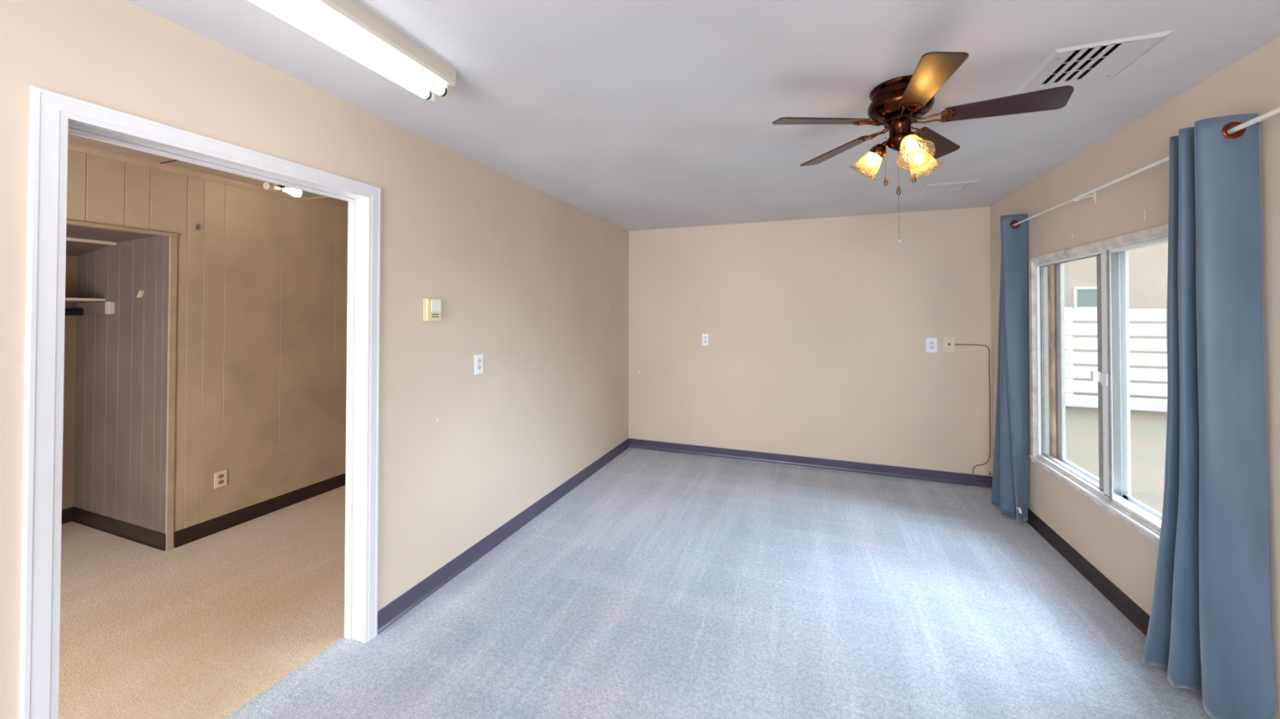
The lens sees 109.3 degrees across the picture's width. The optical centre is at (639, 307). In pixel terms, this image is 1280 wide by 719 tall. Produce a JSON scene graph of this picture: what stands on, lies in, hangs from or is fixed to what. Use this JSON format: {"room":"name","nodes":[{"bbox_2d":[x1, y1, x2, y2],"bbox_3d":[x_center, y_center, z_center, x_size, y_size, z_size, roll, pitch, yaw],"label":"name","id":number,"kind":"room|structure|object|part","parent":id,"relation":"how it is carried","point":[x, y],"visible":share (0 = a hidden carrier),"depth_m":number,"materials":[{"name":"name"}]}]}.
{"room":"empty living room","nodes":[
{"label":"empty living room","id":0,"kind":"room"},
{"bbox_2d":[62,255,77,509],"bbox_3d":[-4.394,0.383,2.638,0.080,2.300,1.485,0,-1,20],"label":"wall","id":1,"kind":"structure","parent":0,"point":[71,267],"depth_m":3.27,"materials":[{"name":"beige paint"}]},
{"bbox_2d":[61,506,72,524],"bbox_3d":[-4.356,1.483,2.596,0.014,0.100,1.459,0,-1,20],"label":"baseboard","id":2,"kind":"structure","parent":1,"relation":"attached to","point":[67,513],"depth_m":3.25,"materials":[{"name":"brown plastic"}]},
{"bbox_2d":[65,297,115,314],"bbox_3d":[-4.114,-0.020,2.534,0.520,0.108,1.455,0,-1,20],"label":"closet shelf","id":3,"kind":"object","parent":1,"relation":"attached to","point":[107,308],"visible":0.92,"depth_m":3.15,"materials":[{"name":"beige paint"}]},
{"bbox_2d":[64,307,83,315],"bbox_3d":[-4.241,0.020,2.565,0.052,0.052,1.445,0,-1,20],"label":"closet rod","id":4,"kind":"object","parent":3,"relation":"attached to","point":[68,311],"visible":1,"depth_m":3.19,"materials":[{"name":"black"}]},
{"bbox_2d":[66,224,159,256],"bbox_3d":[-3.831,-0.577,2.441,1.119,0.382,1.485,0,-1,20],"label":"ceiling","id":5,"kind":"structure","parent":0,"point":[73,248],"depth_m":2.94,"materials":[{"name":"grey paint"}]},
{"bbox_2d":[73,235,168,533],"bbox_3d":[-3.558,0.525,3.107,1.160,2.030,0.020,0,-1,20],"label":"wall","id":6,"kind":"structure","parent":0,"point":[121,399],"depth_m":3.07,"materials":[{"name":"wood"}]},
{"bbox_2d":[66,237,116,245],"bbox_3d":[-3.872,-0.450,2.443,0.030,0.020,1.464,0,-1,20],"label":"trim","id":7,"kind":"structure","parent":6,"relation":"attached to","point":[72,239],"depth_m":3.02,"materials":[{"name":"beige paint"}]},
{"bbox_2d":[71,506,165,551],"bbox_3d":[-3.559,1.490,3.078,1.172,0.100,0.012,0,-1,20],"label":"baseboard","id":8,"kind":"structure","parent":6,"relation":"attached to","point":[137,534],"depth_m":3.06,"materials":[{"name":"brown plastic"}]},
{"bbox_2d":[136,289,144,297],"bbox_3d":[-3.299,-0.093,2.996,0.048,0.051,0.022,0,-1,20],"label":"peg","id":9,"kind":"object","parent":6,"relation":"attached to","point":[140,292],"visible":1,"depth_m":2.99,"materials":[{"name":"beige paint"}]},
{"bbox_2d":[66,149,347,547],"bbox_3d":[-3.138,0.315,2.659,0.100,2.440,5.600,0,-1,20],"label":"wall","id":10,"kind":"structure","parent":0,"point":[261,359],"depth_m":3.26,"materials":[{"name":"beige wood"}]},
{"bbox_2d":[66,219,177,236],"bbox_3d":[-3.246,-0.477,2.227,0.015,0.022,1.495,0,-1,20],"label":"trim","id":11,"kind":"structure","parent":10,"relation":"attached to","point":[68,221],"depth_m":2.68,"materials":[{"name":"beige paint"}]},
{"bbox_2d":[165,236,177,551],"bbox_3d":[-2.994,0.541,2.900,0.011,1.995,0.034,0,-1,20],"label":"trim","id":12,"kind":"structure","parent":10,"relation":"attached to","point":[173,240],"depth_m":2.90,"materials":[{"name":"beige paint"}]},
{"bbox_2d":[195,223,200,230],"bbox_3d":[-2.942,-0.539,3.024,0.019,0.038,0.023,0,-1,20],"label":"metal clip","id":13,"kind":"object","parent":10,"relation":"attached to","point":[197,226],"visible":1,"depth_m":3.02,"materials":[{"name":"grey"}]},
{"bbox_2d":[67,142,347,211],"bbox_3d":[-3.073,-0.888,2.651,0.035,0.035,5.600,0,-1,20],"label":"trim","id":14,"kind":"structure","parent":10,"relation":"attached to","point":[71,146],"depth_m":2.96,"materials":[{"name":"beige paint"}]},
{"bbox_2d":[213,470,226,488],"bbox_3d":[-2.899,1.185,3.137,0.009,0.108,0.072,0,-1,20],"label":"wall outlet","id":15,"kind":"object","parent":10,"relation":"attached to","point":[220,477],"visible":1,"depth_m":3.13,"materials":[{"name":"beige plastic"}]},
{"bbox_2d":[217,480,223,484],"bbox_3d":[-2.897,1.206,3.136,0.004,0.025,0.033,0,-1,20],"label":"receptacle","id":16,"kind":"object","parent":15,"relation":"attached to","point":[220,482],"depth_m":3.13,"materials":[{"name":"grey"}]},
{"bbox_2d":[173,473,345,547],"bbox_3d":[-2.545,1.503,4.078,0.014,0.100,2.499,0,-1,20],"label":"baseboard","id":17,"kind":"structure","parent":10,"relation":"attached to","point":[191,534],"depth_m":3.32,"materials":[{"name":"brown plastic"}]},
{"bbox_2d":[0,0,628,718],"bbox_3d":[-1.537,0.303,1.510,0.115,2.440,7.763,0,-1,20],"label":"wall","id":18,"kind":"structure","parent":0,"point":[531,282],"depth_m":2.33,"materials":[{"name":"beige paint"}]},
{"bbox_2d":[18,84,381,718],"bbox_3d":[-1.468,0.474,1.677,0.134,2.101,1.031,0,-1,20],"label":"door frame","id":19,"kind":"structure","parent":18,"relation":"in","point":[53,115],"depth_m":1.24,"materials":[{"name":"white paint"}]},
{"bbox_3d":[-1.582,0.469,1.203,0.015,2.101,0.062,0,-1,20],"label":"casing","id":20,"kind":"part","parent":19,"relation":"part of","materials":[{"name":"white paint"}]},
{"bbox_3d":[-1.412,-0.545,1.669,0.015,0.062,1.031,0,-1,20],"label":"casing","id":21,"kind":"part","parent":19,"relation":"part of","materials":[{"name":"white paint"}]},
{"bbox_3d":[-1.244,0.480,2.111,0.015,2.101,0.062,0,-1,20],"label":"casing","id":22,"kind":"part","parent":19,"relation":"part of","materials":[{"name":"white paint"}]},
{"bbox_2d":[422,297,440,321],"bbox_3d":[-1.115,0.010,2.436,0.033,0.123,0.101,0,-1,20],"label":"thermostat","id":23,"kind":"object","parent":18,"relation":"attached to","point":[432,307],"visible":1,"depth_m":2.41,"materials":[{"name":"beige plastic"}]},
{"bbox_3d":[-1.126,0.010,2.442,0.008,0.123,0.098,0,-1,20],"label":"plate","id":24,"kind":"part","parent":23,"relation":"part of","materials":[{"name":"beige plastic"}]},
{"bbox_2d":[474,354,483,374],"bbox_3d":[-0.992,0.346,2.796,0.009,0.120,0.074,0,-1,20],"label":"wall outlet","id":25,"kind":"object","parent":18,"relation":"attached to","point":[478,358],"visible":1,"depth_m":2.79,"materials":[{"name":"white plastic"}]},
{"bbox_2d":[377,438,629,634],"bbox_3d":[-1.479,1.474,1.471,0.014,0.098,7.759,0,-1,20],"label":"baseboard","id":26,"kind":"structure","parent":18,"relation":"attached to","point":[403,604],"depth_m":2.78,"materials":[{"name":"plastic"}]},
{"bbox_2d":[310,195,330,199],"bbox_3d":[-1.845,-0.890,3.385,1.764,0.010,0.035,0,-1,20],"label":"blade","id":27,"kind":"structure","parent":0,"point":[322,197],"depth_m":3.64,"materials":[{"name":"beige paint"}]},
{"bbox_2d":[57,447,1212,718],"bbox_3d":[-1.375,1.572,1.444,6.604,0.100,7.783,0,-1,20],"label":"floor","id":28,"kind":"structure","parent":0,"point":[662,584],"depth_m":2.24,"materials":[{"name":"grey carpet"}]},
{"bbox_2d":[67,0,1279,231],"bbox_3d":[-1.372,-0.978,1.475,6.604,0.120,7.783,0,-1,20],"label":"ceiling","id":29,"kind":"structure","parent":0,"point":[633,115],"depth_m":1.86,"materials":[{"name":"paint"}]},
{"bbox_2d":[160,160,178,164],"bbox_3d":[-2.167,-0.904,2.521,1.764,0.004,0.006,0,-1,20],"label":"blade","id":30,"kind":"structure","parent":29,"relation":"attached to","point":[172,160],"depth_m":2.80,"materials":[{"name":"brown plastic"}]},
{"bbox_2d":[262,182,302,196],"bbox_3d":[-2.439,-0.837,3.086,0.124,0.125,0.233,0,-1,20],"label":"ceiling lamp","id":31,"kind":"object","parent":29,"relation":"attached to","point":[269,186],"visible":0.62,"depth_m":3.08,"materials":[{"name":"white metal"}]},
{"bbox_3d":[-2.445,-0.805,3.021,0.061,0.060,0.108,0,-1,20],"label":"bulb","id":32,"kind":"part","parent":31,"relation":"part of","materials":[{"name":"white glass"}]},
{"bbox_3d":[-2.401,-0.803,3.138,0.061,0.060,0.108,0,-1,20],"label":"bulb","id":33,"kind":"part","parent":31,"relation":"part of","materials":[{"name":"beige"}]},
{"bbox_2d":[248,0,455,102],"bbox_3d":[-0.988,-0.866,1.182,0.138,0.109,1.245,0,-1,20],"label":"fluorescent light","id":34,"kind":"object","parent":29,"relation":"attached to","point":[349,28],"visible":1,"depth_m":1.44,"materials":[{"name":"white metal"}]},
{"bbox_2d":[427,88,435,102],"bbox_3d":[-0.815,-0.829,1.768,0.026,0.048,0.018,0,-1,20],"label":"socket","id":35,"kind":"object","parent":34,"relation":"attached to","point":[431,97],"depth_m":1.76,"materials":[{"name":"white plastic"}]},
{"bbox_2d":[442,84,450,98],"bbox_3d":[-0.745,-0.830,1.741,0.026,0.048,0.018,0,-1,20],"label":"socket","id":36,"kind":"object","parent":34,"relation":"attached to","point":[446,94],"depth_m":1.73,"materials":[{"name":"white plastic"}]},
{"bbox_2d":[772,51,1074,244],"bbox_3d":[1.081,-0.589,1.838,1.028,0.643,1.023,0,-1,20],"label":"ceiling fan","id":37,"kind":"object","parent":29,"relation":"hanging from","point":[897,104],"visible":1,"depth_m":1.79,"materials":[{"name":"brown metal"}]},
{"bbox_3d":[0.740,-0.765,1.857,0.381,0.006,0.124,-2,12,-4],"label":"blade","id":38,"kind":"part","parent":37,"relation":"part of","materials":[{"name":"brown wood"}]},
{"bbox_3d":[0.951,-0.758,2.201,0.124,0.006,0.387,-12,2,-22],"label":"blade","id":39,"kind":"part","parent":37,"relation":"part of","materials":[{"name":"brown wood"}]},
{"bbox_3d":[1.002,-0.641,1.948,0.056,0.066,0.040,0,-1,20],"label":"bulb","id":40,"kind":"part","parent":37,"relation":"part of","materials":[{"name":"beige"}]},
{"bbox_3d":[1.073,-0.580,1.883,0.003,0.150,0.003,0,-1,20],"label":"pull chain","id":41,"kind":"part","parent":37,"relation":"part of","materials":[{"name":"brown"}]},
{"bbox_3d":[1.064,-0.643,1.780,0.039,0.066,0.057,0,-1,20],"label":"bulb","id":42,"kind":"part","parent":37,"relation":"part of","materials":[{"name":"beige glass"}]},
{"bbox_3d":[1.176,-0.641,1.916,0.057,0.066,0.039,1,-1,-34],"label":"bulb","id":43,"kind":"part","parent":37,"relation":"part of","materials":[{"name":"beige glass"}]},
{"bbox_3d":[0.978,-0.768,1.548,0.124,0.006,0.400,11,4,16],"label":"blade","id":44,"kind":"part","parent":37,"relation":"part of","materials":[{"name":"brown wood"}]},
{"bbox_3d":[1.347,-0.759,2.091,0.378,0.006,0.124,3,-15,-38],"label":"blade","id":45,"kind":"part","parent":37,"relation":"part of","materials":[{"name":"brown wood"}]},
{"bbox_3d":[1.379,-0.765,1.720,0.381,0.006,0.124,2,-16,28],"label":"blade","id":46,"kind":"part","parent":37,"relation":"part of","materials":[{"name":"brown wood"}]},
{"bbox_2d":[918,179,981,195],"bbox_3d":[2.279,-0.888,3.359,0.325,0.014,0.295,0,-1,20],"label":"ceiling vent","id":47,"kind":"object","parent":29,"relation":"in","point":[962,186],"visible":1,"depth_m":3.34,"materials":[{"name":"white metal"}]},
{"bbox_2d":[1014,30,1173,92],"bbox_3d":[1.668,-0.966,1.701,0.315,0.128,0.330,0,-1,20],"label":"ceiling vent","id":48,"kind":"object","parent":29,"relation":"in","point":[1101,60],"visible":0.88,"depth_m":1.69,"materials":[{"name":"white metal"}]},
{"bbox_2d":[628,206,992,475],"bbox_3d":[1.504,0.334,4.593,3.660,2.660,0.140,0,-1,20],"label":"wall","id":49,"kind":"structure","parent":0,"point":[818,329],"depth_m":4.42,"materials":[{"name":"beige paint"}]},
{"bbox_2d":[702,333,708,345],"bbox_3d":[0.693,0.336,4.816,0.068,0.124,0.009,0,-1,20],"label":"wall outlet","id":50,"kind":"object","parent":49,"relation":"attached to","point":[704,336],"visible":1,"depth_m":4.81,"materials":[{"name":"white plastic"}]},
{"bbox_2d":[628,438,991,488],"bbox_3d":[1.459,1.514,4.513,3.396,0.098,0.014,0,-1,20],"label":"baseboard","id":51,"kind":"structure","parent":49,"relation":"attached to","point":[966,479],"depth_m":4.41,"materials":[{"name":"plastic"}]},
{"bbox_2d":[925,337,937,352],"bbox_3d":[2.632,0.337,4.093,0.090,0.134,0.009,0,-1,20],"label":"wall outlet","id":52,"kind":"object","parent":49,"relation":"attached to","point":[931,343],"visible":1,"depth_m":4.09,"materials":[{"name":"white plastic"}]},
{"bbox_2d":[943,336,955,352],"bbox_3d":[2.757,0.326,4.042,0.088,0.140,0.019,0,-1,20],"label":"cable plate","id":53,"kind":"object","parent":49,"relation":"attached to","point":[948,341],"visible":1,"depth_m":4.04,"materials":[{"name":"beige plastic"}]},
{"bbox_2d":[955,344,991,484],"bbox_3d":[2.918,0.928,3.973,0.259,1.216,0.020,0,-1,20],"label":"cable","id":54,"kind":"object","parent":49,"relation":"attached to","point":[955,344],"visible":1,"depth_m":3.94,"materials":[{"name":"brown plastic"}]},
{"bbox_2d":[986,471,992,476],"bbox_3d":[3.029,1.435,3.924,0.038,0.040,0.024,0,-1,20],"label":"phone jack","id":55,"kind":"object","parent":49,"relation":"attached to","point":[988,473],"visible":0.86,"depth_m":3.92,"materials":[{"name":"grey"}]},
{"bbox_2d":[1063,242,1168,384],"bbox_3d":[15.308,-1.592,12.459,25.000,6.770,6.800,0,-1,20],"label":"house","id":56,"kind":"structure","parent":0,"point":[1148,266],"depth_m":10.62,"materials":[{"name":"beige"}]},
{"bbox_3d":[10.900,-0.235,10.868,0.700,0.430,0.023,0,-1,20],"label":"pane","id":57,"kind":"part","parent":56,"relation":"part of","materials":[{"name":"grey"}]},
{"bbox_2d":[990,35,1279,718],"bbox_3d":[1.762,0.281,0.281,0.136,2.660,7.763,0,-1,20],"label":"wall","id":58,"kind":"structure","parent":0,"point":[1126,557],"depth_m":2.21,"materials":[{"name":"beige paint"}]},
{"bbox_2d":[991,476,1150,636],"bbox_3d":[1.690,1.463,0.291,0.014,0.098,7.759,0,-1,20],"label":"baseboard","id":59,"kind":"structure","parent":58,"relation":"attached to","point":[1124,604],"depth_m":2.52,"materials":[{"name":"brown plastic"}]},
{"bbox_2d":[1028,223,1168,545],"bbox_3d":[2.541,0.354,2.401,0.159,1.437,1.723,0,-1,20],"label":"window","id":60,"kind":"structure","parent":58,"relation":"in","point":[1112,491],"depth_m":2.52,"materials":[{"name":"white paint"}]},
{"bbox_3d":[2.678,0.359,2.828,0.014,1.328,0.712,0,-1,20],"label":"sash","id":61,"kind":"part","parent":60,"relation":"part of","materials":[{"name":"metal"}]},
{"bbox_3d":[2.478,1.041,2.416,0.026,0.015,1.723,0,-1,20],"label":"sill","id":62,"kind":"part","parent":60,"relation":"part of","materials":[{"name":"white"}]},
{"bbox_3d":[2.603,0.354,2.395,0.020,1.388,1.655,0,-1,20],"label":"storm frame","id":63,"kind":"part","parent":60,"relation":"part of","materials":[{"name":"metal"}]},
{"bbox_3d":[2.373,0.350,2.072,0.018,1.328,0.828,0,-1,20],"label":"sash","id":64,"kind":"part","parent":60,"relation":"part of","materials":[{"name":"white"}]},
{"bbox_2d":[1012,106,1279,225],"bbox_3d":[2.358,-0.613,2.224,0.097,0.058,2.700,0,-1,20],"label":"curtain rod","id":65,"kind":"object","parent":58,"relation":"attached to","point":[1276,111],"visible":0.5,"depth_m":2.05,"materials":[{"name":"white metal"}]},
{"bbox_2d":[991,213,1027,522],"bbox_3d":[2.771,0.429,3.425,0.155,2.208,0.385,0,-1,20],"label":"curtain","id":66,"kind":"object","parent":65,"relation":"hanging from","point":[1010,468],"visible":1,"depth_m":3.28,"materials":[{"name":"blue fabric"}]},
{"bbox_2d":[1142,112,1276,718],"bbox_3d":[2.146,0.418,1.768,0.166,2.188,0.446,0,-1,20],"label":"curtain","id":67,"kind":"object","parent":65,"relation":"hanging from","point":[1210,624],"visible":1,"depth_m":1.62,"materials":[{"name":"blue fabric"}]},
{"label":"outside","id":68,"kind":"structure","parent":0,"visible":0},
{"bbox_2d":[1065,392,1167,514],"bbox_3d":[8.175,1.867,7.603,70.000,0.280,70.000,0,-1,20],"label":"wall","id":69,"kind":"structure","parent":68,"point":[1148,428],"depth_m":5.55,"materials":[{"name":"beige paint"}]},
{"bbox_2d":[1064,307,1167,412],"bbox_3d":[8.199,0.858,7.676,18.000,1.740,0.130,0,-1,20],"label":"fence","id":70,"kind":"object","parent":69,"relation":"on","point":[1072,386],"visible":0.1,"depth_m":7.59,"materials":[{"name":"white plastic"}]},
{"bbox_3d":[7.501,0.861,7.952,0.100,1.740,0.100,0,-1,20],"label":"post","id":71,"kind":"part","parent":70,"relation":"part of","materials":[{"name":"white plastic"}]}
]}

